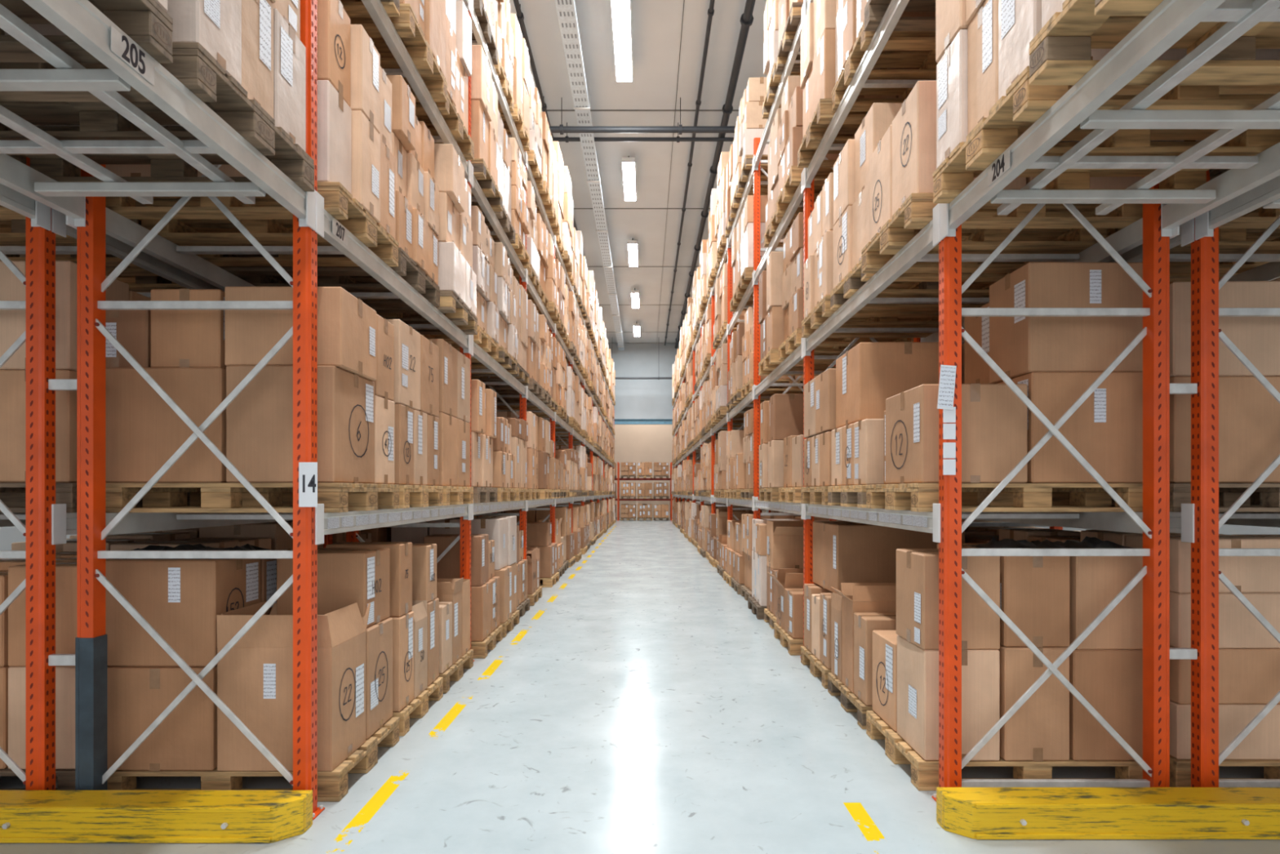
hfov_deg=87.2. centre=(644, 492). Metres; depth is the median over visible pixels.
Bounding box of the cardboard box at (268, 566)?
[260,558,276,614]
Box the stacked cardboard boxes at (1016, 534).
[999,528,1102,542]
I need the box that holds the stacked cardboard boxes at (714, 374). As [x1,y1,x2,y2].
[711,361,719,416]
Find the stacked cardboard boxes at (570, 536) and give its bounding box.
[566,508,573,559]
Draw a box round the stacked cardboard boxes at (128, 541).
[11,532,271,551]
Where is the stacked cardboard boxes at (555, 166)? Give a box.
[552,142,558,222]
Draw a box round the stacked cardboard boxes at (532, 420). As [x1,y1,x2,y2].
[496,411,537,488]
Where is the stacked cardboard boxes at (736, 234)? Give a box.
[731,216,741,295]
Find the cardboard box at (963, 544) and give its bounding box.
[937,542,986,548]
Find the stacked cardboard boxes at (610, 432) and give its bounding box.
[609,431,611,456]
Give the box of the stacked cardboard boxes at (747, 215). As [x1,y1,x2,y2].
[740,195,783,276]
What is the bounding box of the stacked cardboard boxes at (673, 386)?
[671,364,674,398]
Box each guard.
[0,790,312,842]
[936,786,1279,839]
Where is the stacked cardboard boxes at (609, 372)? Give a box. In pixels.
[608,348,610,386]
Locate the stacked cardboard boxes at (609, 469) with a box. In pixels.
[608,468,610,491]
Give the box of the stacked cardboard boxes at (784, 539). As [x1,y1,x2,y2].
[766,520,803,617]
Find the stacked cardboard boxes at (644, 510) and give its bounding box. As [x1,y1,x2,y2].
[637,503,652,517]
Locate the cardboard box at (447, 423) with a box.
[438,412,457,486]
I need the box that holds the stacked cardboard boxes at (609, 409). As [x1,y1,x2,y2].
[608,397,610,421]
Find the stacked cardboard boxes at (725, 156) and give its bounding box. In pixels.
[716,151,729,245]
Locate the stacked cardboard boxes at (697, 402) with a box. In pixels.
[695,396,699,435]
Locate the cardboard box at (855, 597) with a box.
[831,582,896,693]
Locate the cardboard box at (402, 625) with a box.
[391,611,413,711]
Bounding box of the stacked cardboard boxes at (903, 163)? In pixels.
[869,80,1142,241]
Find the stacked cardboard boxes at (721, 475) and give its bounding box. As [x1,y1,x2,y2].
[716,431,727,489]
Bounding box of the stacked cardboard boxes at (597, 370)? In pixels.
[596,364,599,395]
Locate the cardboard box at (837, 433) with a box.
[831,426,843,485]
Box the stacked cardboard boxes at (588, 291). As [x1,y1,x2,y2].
[586,270,591,319]
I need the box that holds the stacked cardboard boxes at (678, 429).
[677,429,679,455]
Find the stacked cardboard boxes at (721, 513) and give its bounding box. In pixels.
[715,508,748,560]
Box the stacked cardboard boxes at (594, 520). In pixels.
[594,520,595,536]
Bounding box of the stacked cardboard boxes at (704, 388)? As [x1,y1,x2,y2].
[702,381,706,428]
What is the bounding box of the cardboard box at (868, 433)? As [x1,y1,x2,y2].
[853,418,884,484]
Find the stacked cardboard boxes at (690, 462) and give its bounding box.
[686,459,700,475]
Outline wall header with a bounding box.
[608,343,679,418]
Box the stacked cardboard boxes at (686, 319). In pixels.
[685,319,687,340]
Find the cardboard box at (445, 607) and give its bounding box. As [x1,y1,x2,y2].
[439,601,452,673]
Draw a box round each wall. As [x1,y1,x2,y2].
[0,525,76,550]
[530,424,766,517]
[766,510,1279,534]
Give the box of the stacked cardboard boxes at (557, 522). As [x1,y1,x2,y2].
[538,517,563,569]
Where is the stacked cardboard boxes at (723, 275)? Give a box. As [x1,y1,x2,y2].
[719,262,746,326]
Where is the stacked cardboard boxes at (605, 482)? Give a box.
[604,471,606,490]
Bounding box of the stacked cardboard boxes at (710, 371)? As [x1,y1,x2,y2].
[708,366,712,420]
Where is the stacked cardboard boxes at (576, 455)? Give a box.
[573,451,578,489]
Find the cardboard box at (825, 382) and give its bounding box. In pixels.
[815,368,836,433]
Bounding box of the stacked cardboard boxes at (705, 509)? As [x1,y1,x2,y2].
[701,503,751,551]
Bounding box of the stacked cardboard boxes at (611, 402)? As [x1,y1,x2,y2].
[610,402,612,423]
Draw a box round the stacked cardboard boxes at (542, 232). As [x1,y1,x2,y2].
[536,213,548,293]
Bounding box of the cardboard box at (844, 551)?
[813,520,964,592]
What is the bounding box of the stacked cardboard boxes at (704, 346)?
[702,324,706,366]
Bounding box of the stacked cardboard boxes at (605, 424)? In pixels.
[604,423,606,450]
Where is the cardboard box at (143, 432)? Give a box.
[105,367,226,482]
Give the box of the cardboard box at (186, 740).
[107,665,217,771]
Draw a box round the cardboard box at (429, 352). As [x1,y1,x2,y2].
[419,334,439,417]
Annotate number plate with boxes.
[111,25,154,85]
[332,218,347,245]
[987,150,1009,186]
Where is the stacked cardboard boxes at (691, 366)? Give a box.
[688,359,693,394]
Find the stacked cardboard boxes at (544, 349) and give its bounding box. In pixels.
[539,314,551,395]
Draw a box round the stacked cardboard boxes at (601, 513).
[600,511,604,529]
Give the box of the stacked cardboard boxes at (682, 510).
[679,501,684,528]
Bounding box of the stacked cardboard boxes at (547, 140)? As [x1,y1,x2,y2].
[527,111,552,201]
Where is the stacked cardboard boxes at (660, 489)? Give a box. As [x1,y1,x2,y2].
[653,481,668,496]
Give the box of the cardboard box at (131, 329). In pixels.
[105,310,151,367]
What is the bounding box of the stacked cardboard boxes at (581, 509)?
[567,505,586,547]
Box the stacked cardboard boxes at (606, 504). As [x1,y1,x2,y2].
[606,503,608,524]
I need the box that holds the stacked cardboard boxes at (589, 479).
[586,462,592,490]
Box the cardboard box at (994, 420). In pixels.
[885,383,1027,484]
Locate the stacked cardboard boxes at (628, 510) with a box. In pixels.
[621,503,635,517]
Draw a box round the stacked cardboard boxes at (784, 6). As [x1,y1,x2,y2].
[778,0,803,48]
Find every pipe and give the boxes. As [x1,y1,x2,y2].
[513,0,584,256]
[549,97,735,134]
[551,122,733,142]
[614,376,671,379]
[664,0,715,345]
[675,0,755,348]
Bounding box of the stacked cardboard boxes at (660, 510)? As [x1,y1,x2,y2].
[653,504,668,517]
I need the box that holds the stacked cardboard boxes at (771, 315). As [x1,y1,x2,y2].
[759,251,784,361]
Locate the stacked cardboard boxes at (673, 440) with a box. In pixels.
[671,440,673,461]
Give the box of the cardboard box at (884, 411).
[884,410,886,484]
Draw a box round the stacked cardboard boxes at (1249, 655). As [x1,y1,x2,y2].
[1080,530,1279,759]
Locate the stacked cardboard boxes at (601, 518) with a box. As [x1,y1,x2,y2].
[600,514,602,532]
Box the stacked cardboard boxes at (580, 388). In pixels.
[578,384,582,426]
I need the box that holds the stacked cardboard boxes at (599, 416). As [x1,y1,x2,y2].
[598,414,601,446]
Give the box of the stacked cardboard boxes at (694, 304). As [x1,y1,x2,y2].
[692,271,696,329]
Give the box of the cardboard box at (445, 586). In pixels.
[436,577,463,664]
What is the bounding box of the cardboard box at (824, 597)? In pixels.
[819,592,831,669]
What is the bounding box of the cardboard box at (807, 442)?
[804,436,812,486]
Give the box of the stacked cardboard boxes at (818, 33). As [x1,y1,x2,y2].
[800,0,902,136]
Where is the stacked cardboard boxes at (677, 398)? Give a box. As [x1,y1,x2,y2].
[676,398,678,421]
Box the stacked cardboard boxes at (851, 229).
[832,102,902,288]
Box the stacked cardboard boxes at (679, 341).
[679,341,680,380]
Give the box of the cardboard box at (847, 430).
[842,422,855,485]
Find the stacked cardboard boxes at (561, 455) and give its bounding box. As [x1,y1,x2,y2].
[555,449,568,489]
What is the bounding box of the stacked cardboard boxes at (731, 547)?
[724,520,741,576]
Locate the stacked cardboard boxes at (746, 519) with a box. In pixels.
[741,513,837,591]
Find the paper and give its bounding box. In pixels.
[937,364,956,409]
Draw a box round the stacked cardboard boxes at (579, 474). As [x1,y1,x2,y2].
[577,457,581,489]
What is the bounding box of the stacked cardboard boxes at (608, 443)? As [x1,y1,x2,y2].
[607,428,609,455]
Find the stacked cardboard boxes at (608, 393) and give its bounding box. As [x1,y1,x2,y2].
[607,393,608,417]
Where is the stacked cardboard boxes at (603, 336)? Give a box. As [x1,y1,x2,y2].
[602,320,604,366]
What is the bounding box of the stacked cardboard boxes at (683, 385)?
[680,382,685,410]
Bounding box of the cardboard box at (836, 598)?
[831,592,841,681]
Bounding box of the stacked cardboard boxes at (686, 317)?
[684,313,691,361]
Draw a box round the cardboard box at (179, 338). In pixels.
[151,288,226,368]
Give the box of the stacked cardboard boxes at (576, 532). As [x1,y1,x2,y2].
[567,506,580,555]
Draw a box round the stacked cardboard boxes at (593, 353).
[591,350,595,387]
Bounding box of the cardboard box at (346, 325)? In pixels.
[224,286,376,380]
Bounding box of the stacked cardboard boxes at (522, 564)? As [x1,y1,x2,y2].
[515,524,527,606]
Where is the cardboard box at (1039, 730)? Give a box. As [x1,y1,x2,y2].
[997,644,1069,760]
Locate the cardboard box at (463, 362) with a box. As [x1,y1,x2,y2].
[456,350,470,422]
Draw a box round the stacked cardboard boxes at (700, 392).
[699,388,702,431]
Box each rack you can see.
[0,0,614,819]
[0,156,480,790]
[614,462,673,520]
[672,0,1279,801]
[768,169,1279,786]
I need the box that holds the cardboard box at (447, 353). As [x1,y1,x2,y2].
[427,338,457,417]
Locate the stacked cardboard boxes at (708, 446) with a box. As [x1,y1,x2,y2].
[706,442,711,489]
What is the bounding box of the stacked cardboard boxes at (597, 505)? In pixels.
[594,502,599,533]
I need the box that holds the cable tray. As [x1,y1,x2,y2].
[555,0,624,351]
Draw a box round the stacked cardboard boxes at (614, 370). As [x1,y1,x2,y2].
[613,369,615,397]
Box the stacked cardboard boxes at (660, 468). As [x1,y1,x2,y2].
[653,462,668,475]
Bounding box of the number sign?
[298,462,317,506]
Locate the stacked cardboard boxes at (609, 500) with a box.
[605,498,611,524]
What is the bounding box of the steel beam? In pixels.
[614,418,672,424]
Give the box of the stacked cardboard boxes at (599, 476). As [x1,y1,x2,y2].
[598,458,600,490]
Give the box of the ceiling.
[509,0,766,343]
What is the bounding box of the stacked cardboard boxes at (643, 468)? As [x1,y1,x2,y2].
[637,462,652,475]
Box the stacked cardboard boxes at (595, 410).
[592,406,597,442]
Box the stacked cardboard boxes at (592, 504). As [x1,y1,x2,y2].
[573,502,594,539]
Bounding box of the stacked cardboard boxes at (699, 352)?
[697,337,709,377]
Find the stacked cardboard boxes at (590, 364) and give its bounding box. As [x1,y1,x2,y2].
[587,339,593,380]
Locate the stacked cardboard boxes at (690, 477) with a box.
[687,465,693,490]
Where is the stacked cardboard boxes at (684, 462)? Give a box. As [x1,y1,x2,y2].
[682,459,687,490]
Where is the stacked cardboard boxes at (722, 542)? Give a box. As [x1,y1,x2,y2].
[713,534,727,568]
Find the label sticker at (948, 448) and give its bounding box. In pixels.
[942,442,955,457]
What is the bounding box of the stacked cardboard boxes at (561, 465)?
[556,460,563,489]
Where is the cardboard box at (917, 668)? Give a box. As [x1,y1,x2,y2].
[897,634,999,760]
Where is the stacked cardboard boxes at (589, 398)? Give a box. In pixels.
[587,396,593,437]
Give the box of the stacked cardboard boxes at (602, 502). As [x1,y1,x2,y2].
[592,499,606,528]
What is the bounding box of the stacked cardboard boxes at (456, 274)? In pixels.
[434,143,476,316]
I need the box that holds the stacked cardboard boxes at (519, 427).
[506,417,528,488]
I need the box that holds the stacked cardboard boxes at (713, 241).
[709,188,717,274]
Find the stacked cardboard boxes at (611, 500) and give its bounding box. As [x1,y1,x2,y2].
[609,498,613,521]
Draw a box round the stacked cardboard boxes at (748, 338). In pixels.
[742,306,828,386]
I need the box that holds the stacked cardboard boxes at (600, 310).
[597,306,602,357]
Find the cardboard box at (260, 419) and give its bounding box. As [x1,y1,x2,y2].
[226,365,374,483]
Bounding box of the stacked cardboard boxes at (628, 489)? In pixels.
[621,481,635,496]
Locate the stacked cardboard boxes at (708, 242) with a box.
[706,210,710,290]
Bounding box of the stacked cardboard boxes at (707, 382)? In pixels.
[706,379,709,424]
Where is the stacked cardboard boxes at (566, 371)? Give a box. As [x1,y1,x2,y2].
[564,360,567,410]
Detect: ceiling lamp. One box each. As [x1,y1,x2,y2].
[610,0,632,82]
[622,155,635,201]
[627,238,638,266]
[631,288,639,308]
[633,321,639,336]
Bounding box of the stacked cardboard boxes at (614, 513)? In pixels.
[611,497,615,519]
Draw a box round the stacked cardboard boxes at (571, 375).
[566,366,574,417]
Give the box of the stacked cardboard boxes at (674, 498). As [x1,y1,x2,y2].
[672,497,682,520]
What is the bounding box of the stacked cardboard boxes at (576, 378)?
[574,376,579,422]
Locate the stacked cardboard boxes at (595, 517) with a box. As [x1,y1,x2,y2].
[594,516,597,534]
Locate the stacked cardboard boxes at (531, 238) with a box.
[511,181,539,281]
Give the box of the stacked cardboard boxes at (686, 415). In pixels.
[686,414,687,446]
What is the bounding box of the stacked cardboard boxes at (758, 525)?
[751,518,799,606]
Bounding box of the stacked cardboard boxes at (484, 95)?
[471,44,497,186]
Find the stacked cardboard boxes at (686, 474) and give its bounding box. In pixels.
[685,474,687,490]
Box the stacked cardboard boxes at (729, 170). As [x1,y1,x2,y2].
[725,143,733,226]
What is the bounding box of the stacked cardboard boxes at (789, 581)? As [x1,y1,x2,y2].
[767,568,815,638]
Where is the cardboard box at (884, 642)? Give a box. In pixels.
[872,630,897,731]
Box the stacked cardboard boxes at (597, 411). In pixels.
[597,411,599,443]
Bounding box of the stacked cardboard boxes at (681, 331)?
[680,326,683,372]
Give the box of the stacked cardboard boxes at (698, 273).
[695,266,700,324]
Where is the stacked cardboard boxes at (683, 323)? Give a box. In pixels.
[682,320,684,364]
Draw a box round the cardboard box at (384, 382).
[371,313,394,400]
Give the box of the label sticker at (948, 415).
[942,406,955,422]
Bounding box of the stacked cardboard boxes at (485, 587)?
[423,533,499,640]
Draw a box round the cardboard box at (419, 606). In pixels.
[410,600,427,698]
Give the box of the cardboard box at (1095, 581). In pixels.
[1070,555,1142,649]
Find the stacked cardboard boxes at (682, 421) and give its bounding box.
[681,420,684,449]
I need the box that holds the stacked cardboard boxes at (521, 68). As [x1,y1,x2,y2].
[497,13,529,137]
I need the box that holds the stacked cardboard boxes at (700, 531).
[697,511,702,547]
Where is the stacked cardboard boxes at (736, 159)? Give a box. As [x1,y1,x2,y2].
[732,115,768,200]
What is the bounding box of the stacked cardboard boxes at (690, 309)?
[688,302,693,346]
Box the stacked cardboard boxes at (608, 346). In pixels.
[607,346,608,371]
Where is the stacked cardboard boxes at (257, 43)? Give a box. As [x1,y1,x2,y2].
[4,0,306,151]
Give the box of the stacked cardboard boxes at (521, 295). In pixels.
[513,276,528,371]
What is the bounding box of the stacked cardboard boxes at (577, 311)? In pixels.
[576,306,579,357]
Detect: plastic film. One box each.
[131,543,271,550]
[966,536,1137,548]
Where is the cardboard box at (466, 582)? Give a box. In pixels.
[452,578,470,655]
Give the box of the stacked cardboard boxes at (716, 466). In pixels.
[714,440,718,489]
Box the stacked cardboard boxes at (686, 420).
[684,419,686,448]
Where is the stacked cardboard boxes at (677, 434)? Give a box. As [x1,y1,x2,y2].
[675,434,678,457]
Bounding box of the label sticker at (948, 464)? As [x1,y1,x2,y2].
[942,458,955,475]
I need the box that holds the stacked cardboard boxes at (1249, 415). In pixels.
[1141,277,1279,483]
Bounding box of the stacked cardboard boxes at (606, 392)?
[605,390,608,416]
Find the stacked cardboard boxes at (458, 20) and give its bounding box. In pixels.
[408,0,471,133]
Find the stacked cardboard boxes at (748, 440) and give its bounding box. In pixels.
[742,408,760,488]
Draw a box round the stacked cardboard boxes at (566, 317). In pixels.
[564,284,569,339]
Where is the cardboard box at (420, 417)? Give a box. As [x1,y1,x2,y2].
[413,408,426,484]
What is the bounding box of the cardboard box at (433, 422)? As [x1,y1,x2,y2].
[419,413,439,485]
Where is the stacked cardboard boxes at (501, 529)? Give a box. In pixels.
[391,515,516,622]
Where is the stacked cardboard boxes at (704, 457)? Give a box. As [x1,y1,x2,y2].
[702,443,708,489]
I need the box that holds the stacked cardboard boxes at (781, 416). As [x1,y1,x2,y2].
[759,393,803,488]
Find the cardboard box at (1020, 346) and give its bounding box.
[989,262,1142,383]
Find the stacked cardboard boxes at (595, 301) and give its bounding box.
[594,289,596,342]
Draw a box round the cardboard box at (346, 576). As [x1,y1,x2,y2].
[276,547,390,627]
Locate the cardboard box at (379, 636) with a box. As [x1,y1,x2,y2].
[365,617,392,738]
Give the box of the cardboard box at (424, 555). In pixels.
[412,543,436,602]
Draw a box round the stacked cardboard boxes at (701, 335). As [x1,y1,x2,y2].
[700,335,702,371]
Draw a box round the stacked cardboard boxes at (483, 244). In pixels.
[471,205,498,343]
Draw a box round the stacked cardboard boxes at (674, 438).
[673,435,676,458]
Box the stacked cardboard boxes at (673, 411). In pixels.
[672,410,674,431]
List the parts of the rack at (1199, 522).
upright frame, upright frame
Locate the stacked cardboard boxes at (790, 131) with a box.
[777,75,839,195]
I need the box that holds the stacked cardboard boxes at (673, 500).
[672,499,674,519]
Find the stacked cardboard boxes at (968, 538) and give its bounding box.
[964,530,1080,542]
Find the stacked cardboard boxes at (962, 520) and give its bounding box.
[961,519,1002,522]
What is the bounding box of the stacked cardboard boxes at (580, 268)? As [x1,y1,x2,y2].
[576,231,582,299]
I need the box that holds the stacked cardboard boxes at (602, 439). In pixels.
[600,421,604,449]
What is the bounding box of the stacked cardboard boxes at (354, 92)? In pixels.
[105,0,395,239]
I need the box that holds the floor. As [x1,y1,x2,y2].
[0,517,1279,853]
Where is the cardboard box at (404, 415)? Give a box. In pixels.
[392,403,413,484]
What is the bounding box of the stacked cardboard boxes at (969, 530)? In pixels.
[964,526,1049,534]
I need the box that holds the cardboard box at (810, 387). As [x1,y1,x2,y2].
[804,377,820,437]
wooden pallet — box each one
[0,0,173,63]
[0,42,314,191]
[0,204,141,266]
[0,482,143,512]
[0,767,75,790]
[8,155,26,164]
[19,254,237,292]
[105,182,399,266]
[105,482,399,512]
[107,716,399,801]
[186,492,190,506]
[217,247,439,306]
[341,0,399,17]
[349,3,447,102]
[368,290,477,334]
[391,676,443,736]
[398,484,443,508]
[409,88,474,160]
[422,324,498,358]
[438,648,473,693]
[442,485,473,505]
[471,0,497,65]
[471,158,502,211]
[471,201,515,243]
[471,346,517,373]
[471,362,529,386]
[471,624,502,657]
[473,487,497,502]
[484,377,542,397]
[490,233,529,268]
[493,55,514,112]
[496,388,551,404]
[496,398,557,412]
[497,103,529,151]
[497,405,566,418]
[497,488,516,502]
[499,609,519,637]
[512,264,539,293]
[515,488,530,500]
[516,598,529,616]
[526,150,543,188]
[526,284,548,309]
[527,586,542,605]
[530,488,539,499]
[534,181,553,213]
[536,206,559,235]
[536,302,559,323]
[537,413,568,423]
[539,488,551,498]
[539,572,559,586]
[546,319,566,337]
[551,488,559,498]
[555,235,564,257]
[555,250,572,272]
[555,416,577,427]
[555,422,581,431]
[555,428,582,435]
[555,429,587,438]
[555,435,589,441]
[555,440,594,445]
[556,436,593,444]
[556,564,564,577]
[557,333,570,347]
[560,489,566,497]
[563,560,568,570]
[564,272,573,285]
[564,282,578,300]
[565,341,576,356]
[565,353,580,365]
[565,555,575,567]
[566,489,569,497]
[567,360,583,373]
[569,489,576,497]
[573,367,588,378]
[573,551,582,561]
[576,489,579,496]
[577,294,582,310]
[579,378,589,385]
[579,380,594,390]
[580,305,587,319]
[580,545,587,554]
[582,490,586,496]
[584,387,595,395]
[585,316,591,329]
[585,441,598,448]
[587,324,594,337]
[587,393,597,399]
[588,490,593,495]
[590,336,595,344]
[590,537,595,545]
[592,400,602,407]
[593,342,597,351]
[595,395,599,403]
[595,490,599,495]
[597,353,602,362]
[600,364,605,372]
[620,475,635,478]
[620,495,635,498]
[620,517,635,520]
[637,475,652,478]
[637,496,652,498]
[637,517,652,520]
[653,475,668,478]
[653,496,668,498]
[653,517,668,520]
[681,364,684,373]
[685,395,690,404]
[686,348,693,358]
[687,490,693,495]
[687,535,691,542]
[688,342,692,352]
[688,391,699,400]
[689,439,694,446]
[692,326,700,337]
[692,337,699,345]
[693,436,709,444]
[695,317,705,330]
[695,434,717,441]
[696,376,708,386]
[697,545,702,553]
[698,311,705,320]
[698,431,718,438]
[699,296,711,311]
[699,369,709,379]
[700,548,706,557]
[701,426,718,435]
[701,489,706,496]
[702,364,709,373]
[703,353,715,367]
[704,423,743,432]
[705,551,710,559]
[706,287,711,301]
[706,489,711,496]
[707,268,716,287]
[707,417,743,428]
[708,555,716,566]
[711,412,743,424]
[712,332,727,349]
[715,258,727,274]
[715,406,753,419]
[715,489,724,497]
[715,560,718,568]
[716,235,727,258]
[717,564,725,577]
[719,320,738,339]
[723,571,733,586]
[724,214,735,237]
[724,488,729,497]
[726,400,763,413]
[729,185,768,217]
[729,287,753,311]
[729,488,740,498]
[730,389,803,406]
[730,577,744,594]
[737,155,768,192]
[737,266,766,295]
[740,379,803,398]
[740,488,753,499]
[740,585,752,600]
[747,596,766,618]
[758,348,835,375]
[759,488,778,501]
[762,62,800,119]
[764,207,803,247]
[764,608,776,628]
[773,622,803,655]
[775,165,833,216]
[776,2,803,71]
[777,487,800,502]
[778,328,913,360]
[797,97,902,168]
[800,486,827,505]
[800,645,831,688]
[801,294,970,337]
[827,484,866,507]
[827,672,872,728]
[830,254,1028,311]
[831,20,937,111]
[861,192,1142,273]
[864,0,935,31]
[866,483,1142,511]
[866,710,1142,790]
[932,66,1279,203]
[1029,0,1279,85]
[1106,206,1279,273]
[1111,483,1279,511]
[1169,262,1238,283]
[1169,755,1279,786]
[1208,168,1230,180]
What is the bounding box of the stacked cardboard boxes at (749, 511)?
[706,510,753,553]
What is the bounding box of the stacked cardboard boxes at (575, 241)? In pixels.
[573,227,577,288]
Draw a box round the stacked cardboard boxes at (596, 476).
[594,457,599,490]
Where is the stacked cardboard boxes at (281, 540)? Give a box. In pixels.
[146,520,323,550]
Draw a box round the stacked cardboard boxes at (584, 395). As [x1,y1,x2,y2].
[581,387,586,430]
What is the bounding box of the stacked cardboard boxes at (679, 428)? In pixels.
[678,428,679,445]
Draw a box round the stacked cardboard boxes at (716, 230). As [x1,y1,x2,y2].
[715,178,718,247]
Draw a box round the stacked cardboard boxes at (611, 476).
[608,466,613,491]
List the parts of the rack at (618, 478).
upright frame, upright frame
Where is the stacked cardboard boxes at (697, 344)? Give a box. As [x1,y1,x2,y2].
[694,342,698,382]
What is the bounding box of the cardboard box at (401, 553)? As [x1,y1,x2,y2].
[325,542,412,617]
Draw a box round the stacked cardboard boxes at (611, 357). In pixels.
[610,356,611,387]
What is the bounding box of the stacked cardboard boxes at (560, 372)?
[555,342,565,409]
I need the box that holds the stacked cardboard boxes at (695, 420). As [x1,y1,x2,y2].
[693,399,697,438]
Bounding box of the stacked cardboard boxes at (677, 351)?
[675,348,679,385]
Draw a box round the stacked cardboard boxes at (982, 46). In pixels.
[935,0,1279,168]
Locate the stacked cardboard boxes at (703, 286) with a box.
[699,240,707,305]
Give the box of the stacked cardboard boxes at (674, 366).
[674,366,675,392]
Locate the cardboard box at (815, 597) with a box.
[811,593,819,659]
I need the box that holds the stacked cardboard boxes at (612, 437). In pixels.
[610,435,613,458]
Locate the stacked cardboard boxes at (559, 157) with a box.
[552,141,564,245]
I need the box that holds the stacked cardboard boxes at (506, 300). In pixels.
[494,242,517,360]
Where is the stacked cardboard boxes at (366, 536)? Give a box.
[332,529,371,542]
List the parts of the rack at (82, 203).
upright frame, upright frame, upright frame, upright frame, upright frame, upright frame, upright frame, upright frame, upright frame, upright frame, upright frame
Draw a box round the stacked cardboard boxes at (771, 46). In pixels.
[763,0,800,92]
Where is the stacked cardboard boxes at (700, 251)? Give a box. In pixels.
[698,250,702,298]
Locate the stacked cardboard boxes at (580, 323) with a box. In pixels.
[578,315,582,364]
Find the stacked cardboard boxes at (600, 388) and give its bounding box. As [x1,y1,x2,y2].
[597,364,602,399]
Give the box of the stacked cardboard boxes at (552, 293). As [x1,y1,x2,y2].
[545,233,559,312]
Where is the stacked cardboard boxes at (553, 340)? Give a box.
[549,331,557,400]
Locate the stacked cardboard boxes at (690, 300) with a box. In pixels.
[686,297,693,351]
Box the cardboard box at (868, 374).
[835,342,938,427]
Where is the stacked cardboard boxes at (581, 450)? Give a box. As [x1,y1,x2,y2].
[555,445,586,490]
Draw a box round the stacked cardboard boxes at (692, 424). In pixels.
[690,403,693,440]
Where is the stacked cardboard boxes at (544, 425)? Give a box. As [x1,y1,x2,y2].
[537,417,550,488]
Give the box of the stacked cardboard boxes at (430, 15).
[339,0,445,78]
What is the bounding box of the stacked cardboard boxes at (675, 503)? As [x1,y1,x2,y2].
[674,502,678,522]
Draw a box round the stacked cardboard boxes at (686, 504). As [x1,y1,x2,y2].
[684,501,688,533]
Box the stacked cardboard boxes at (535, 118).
[528,70,542,171]
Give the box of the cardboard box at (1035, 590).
[1000,555,1070,647]
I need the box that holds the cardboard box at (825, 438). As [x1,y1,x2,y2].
[819,431,831,486]
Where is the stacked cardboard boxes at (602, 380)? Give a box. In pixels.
[602,379,603,406]
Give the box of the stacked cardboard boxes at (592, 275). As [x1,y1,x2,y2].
[589,270,594,328]
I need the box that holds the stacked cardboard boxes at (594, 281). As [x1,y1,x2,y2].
[593,280,595,336]
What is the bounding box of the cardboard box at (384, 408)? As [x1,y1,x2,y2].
[363,395,395,484]
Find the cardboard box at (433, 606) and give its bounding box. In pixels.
[426,597,439,685]
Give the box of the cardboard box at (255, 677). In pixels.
[216,601,370,770]
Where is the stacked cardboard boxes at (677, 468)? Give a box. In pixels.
[675,467,677,491]
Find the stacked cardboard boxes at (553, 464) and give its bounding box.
[548,440,559,488]
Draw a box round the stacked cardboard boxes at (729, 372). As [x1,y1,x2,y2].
[728,340,731,402]
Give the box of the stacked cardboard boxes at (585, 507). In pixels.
[573,504,588,544]
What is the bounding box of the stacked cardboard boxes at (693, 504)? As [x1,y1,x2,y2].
[691,502,700,538]
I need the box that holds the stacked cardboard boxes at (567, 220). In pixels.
[563,165,572,262]
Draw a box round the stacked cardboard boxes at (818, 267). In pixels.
[804,172,833,318]
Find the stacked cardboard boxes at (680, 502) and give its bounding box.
[678,501,681,524]
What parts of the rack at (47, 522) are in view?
upright frame, upright frame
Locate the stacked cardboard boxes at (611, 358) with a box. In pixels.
[611,358,613,391]
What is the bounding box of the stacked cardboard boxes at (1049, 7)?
[1041,0,1065,28]
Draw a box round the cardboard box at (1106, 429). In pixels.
[996,372,1142,483]
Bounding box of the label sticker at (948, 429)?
[942,423,955,439]
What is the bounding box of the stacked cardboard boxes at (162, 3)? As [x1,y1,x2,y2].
[155,0,167,12]
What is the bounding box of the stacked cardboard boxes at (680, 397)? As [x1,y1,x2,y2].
[679,390,681,414]
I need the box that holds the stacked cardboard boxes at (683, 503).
[683,502,684,529]
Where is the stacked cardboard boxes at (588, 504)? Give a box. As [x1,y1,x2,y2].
[567,502,590,542]
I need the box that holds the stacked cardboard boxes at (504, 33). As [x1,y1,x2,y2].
[495,0,513,95]
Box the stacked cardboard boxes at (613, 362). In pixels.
[612,361,613,395]
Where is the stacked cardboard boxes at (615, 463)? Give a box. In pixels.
[608,462,616,475]
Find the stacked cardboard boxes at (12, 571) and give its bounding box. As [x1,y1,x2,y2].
[0,551,115,768]
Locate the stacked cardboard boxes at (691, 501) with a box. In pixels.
[688,500,705,537]
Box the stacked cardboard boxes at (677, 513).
[675,503,678,524]
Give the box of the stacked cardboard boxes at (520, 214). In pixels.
[509,137,529,249]
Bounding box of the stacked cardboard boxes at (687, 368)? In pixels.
[685,363,689,397]
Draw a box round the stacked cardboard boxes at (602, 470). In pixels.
[600,460,603,490]
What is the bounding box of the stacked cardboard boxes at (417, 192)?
[367,75,439,284]
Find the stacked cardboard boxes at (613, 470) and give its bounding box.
[612,469,614,491]
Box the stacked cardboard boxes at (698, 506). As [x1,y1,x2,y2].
[692,504,711,542]
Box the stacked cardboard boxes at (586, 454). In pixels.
[585,453,587,490]

